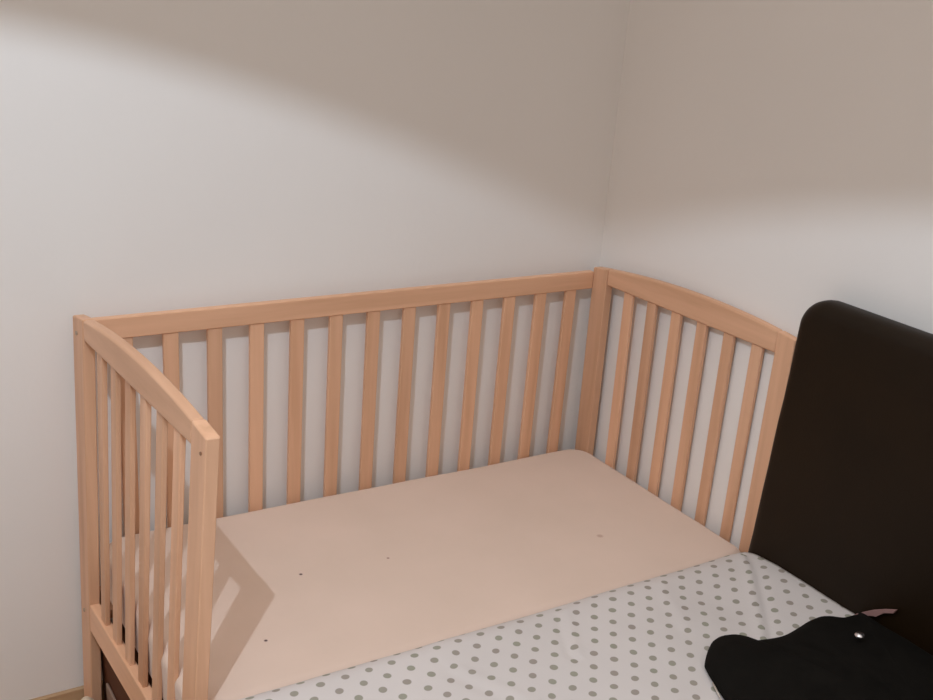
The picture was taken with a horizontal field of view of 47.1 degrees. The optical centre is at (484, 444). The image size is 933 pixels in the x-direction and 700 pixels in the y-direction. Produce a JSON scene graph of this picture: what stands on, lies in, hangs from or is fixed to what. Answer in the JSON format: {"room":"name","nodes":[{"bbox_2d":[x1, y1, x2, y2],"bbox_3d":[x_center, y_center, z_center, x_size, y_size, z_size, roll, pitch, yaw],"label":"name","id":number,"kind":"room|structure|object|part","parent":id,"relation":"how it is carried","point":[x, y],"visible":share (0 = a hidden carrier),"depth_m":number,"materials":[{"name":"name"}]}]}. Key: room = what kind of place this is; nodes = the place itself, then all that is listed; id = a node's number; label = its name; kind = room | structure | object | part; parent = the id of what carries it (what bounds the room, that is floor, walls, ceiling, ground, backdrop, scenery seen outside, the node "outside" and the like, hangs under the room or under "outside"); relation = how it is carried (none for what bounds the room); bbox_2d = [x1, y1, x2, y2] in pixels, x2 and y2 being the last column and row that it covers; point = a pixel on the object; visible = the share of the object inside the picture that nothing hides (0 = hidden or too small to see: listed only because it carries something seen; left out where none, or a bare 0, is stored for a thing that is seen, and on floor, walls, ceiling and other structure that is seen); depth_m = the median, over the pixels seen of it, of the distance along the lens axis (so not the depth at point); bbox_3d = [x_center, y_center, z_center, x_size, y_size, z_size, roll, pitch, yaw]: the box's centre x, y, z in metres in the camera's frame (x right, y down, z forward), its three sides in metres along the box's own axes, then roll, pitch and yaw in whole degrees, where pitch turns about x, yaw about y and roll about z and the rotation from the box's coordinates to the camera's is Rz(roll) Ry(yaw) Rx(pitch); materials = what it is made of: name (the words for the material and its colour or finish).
{"room":"bedroom","nodes":[
{"label":"bedroom","id":0,"kind":"room"},
{"bbox_2d":[0,0,629,699],"bbox_3d":[-1.296,-0.626,1.536,3.962,2.805,0.100,-11,28,-31],"label":"wall","id":1,"kind":"structure","parent":0,"point":[156,155],"depth_m":2.18,"materials":[{"name":"white paint"}]},
{"bbox_2d":[30,680,104,699],"bbox_3d":[-1.406,0.654,2.022,3.862,0.061,0.012,-11,28,-31],"label":"baseboard","id":2,"kind":"structure","parent":1,"relation":"attached to","point":[77,693],"depth_m":2.31,"materials":[{"name":"brown wood"}]},
{"bbox_2d":[593,0,932,548],"bbox_3d":[1.227,-0.299,1.242,0.100,2.805,3.264,-11,28,-31],"label":"wall","id":3,"kind":"structure","parent":0,"point":[772,160],"depth_m":2.19,"materials":[{"name":"white paint"}]},
{"bbox_3d":[-0.534,1.292,0.872,3.962,0.050,3.364,-11,28,-31],"label":"floor","id":4,"kind":"structure","parent":0,"visible":0},
{"bbox_2d":[81,696,93,699],"bbox_3d":[-0.820,0.577,2.220,0.048,0.125,0.072,-11,28,-31],"label":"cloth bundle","id":5,"kind":"object","parent":4,"relation":"on","point":[85,697],"visible":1,"depth_m":2.20,"materials":[{"name":"beige fabric"}]},
{"bbox_2d":[101,622,162,699],"bbox_3d":[-0.200,0.505,2.355,1.122,0.237,0.572,-11,28,-31],"label":"storage box","id":6,"kind":"object","parent":4,"relation":"on","point":[113,688],"visible":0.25,"depth_m":2.20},
{"bbox_3d":[-0.774,0.545,2.224,0.006,0.078,0.067,-11,28,-31],"label":"handle","id":7,"kind":"part","parent":6,"relation":"part of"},
{"bbox_2d":[73,267,796,699],"bbox_3d":[-0.119,0.181,2.240,1.308,0.931,0.643,-11,28,-31],"label":"crib","id":8,"kind":"object","parent":4,"relation":"on","point":[178,421],"visible":0.63,"depth_m":2.24,"materials":[{"name":"brown wood"}]},
{"bbox_3d":[-0.794,0.180,2.148,0.074,0.912,0.062,-11,28,-31],"label":"post","id":9,"kind":"part","parent":8,"relation":"part of","materials":[{"name":"brown wood"}]},
{"bbox_3d":[-0.651,0.449,1.998,0.025,0.062,0.523,-12,29,-33],"label":"rail","id":10,"kind":"part","parent":8,"relation":"part of","materials":[{"name":"brown wood"}]},
{"bbox_3d":[-0.573,-0.122,1.768,0.024,0.057,0.524,-13,29,-34],"label":"arched rail","id":11,"kind":"part","parent":8,"relation":"part of","materials":[{"name":"brown wood"}]},
{"bbox_3d":[-0.465,0.395,1.720,0.091,0.912,0.056,-11,28,-31],"label":"post","id":12,"kind":"part","parent":8,"relation":"part of","materials":[{"name":"brown wood"}]},
{"bbox_3d":[-0.243,-0.311,2.320,1.195,0.043,0.018,-11,28,-31],"label":"rail","id":13,"kind":"part","parent":8,"relation":"part of","materials":[{"name":"brown wood"}]},
{"bbox_2d":[109,449,740,699],"bbox_3d":[-0.109,0.265,2.277,1.231,0.125,0.620,-11,28,-31],"label":"mattress","id":14,"kind":"object","parent":8,"relation":"in","point":[309,589],"visible":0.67,"depth_m":2.19,"materials":[{"name":"beige fabric"}]},
{"bbox_3d":[0.262,-0.017,2.779,0.034,0.912,0.052,-11,28,-31],"label":"post","id":15,"kind":"part","parent":8,"relation":"part of","materials":[{"name":"brown wood"}]},
{"bbox_3d":[0.454,-0.314,2.381,0.021,0.059,0.533,-12,29,-33],"label":"arched rail","id":16,"kind":"part","parent":8,"relation":"part of","materials":[{"name":"brown wood"}]},
{"bbox_3d":[0.584,0.197,2.344,0.019,0.920,0.046,-11,28,-31],"label":"post","id":17,"kind":"part","parent":8,"relation":"part of","materials":[{"name":"brown wood"}]},
{"bbox_2d":[748,300,932,654],"bbox_3d":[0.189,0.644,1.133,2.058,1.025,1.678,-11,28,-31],"label":"headboard","id":18,"kind":"object","parent":4,"relation":"on","point":[845,508],"visible":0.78,"depth_m":1.98,"materials":[{"name":"brown leather"}]},
{"bbox_3d":[0.141,0.788,1.175,1.953,0.139,1.610,-11,28,-31],"label":"mattress","id":19,"kind":"object","parent":18,"relation":"on","visible":0},
{"bbox_2d":[239,552,854,699],"bbox_3d":[0.132,0.725,1.177,1.982,0.124,1.645,-11,28,-31],"label":"bedspread","id":20,"kind":"object","parent":19,"relation":"on","point":[650,639],"visible":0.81,"depth_m":1.89,"materials":[{"name":"fabric"}]},
{"bbox_2d":[704,609,932,699],"bbox_3d":[0.656,0.458,1.658,0.511,0.070,0.742,-11,28,-31],"label":"garment","id":21,"kind":"object","parent":20,"relation":"on","point":[854,657],"visible":1,"depth_m":1.81,"materials":[{"name":"fabric"}]},
{"bbox_3d":[0.404,0.449,1.714,0.009,0.003,0.219,0,24,-9],"label":"edge cord","id":22,"kind":"part","parent":21,"relation":"part of","materials":[{"name":"white fabric"}]}
]}

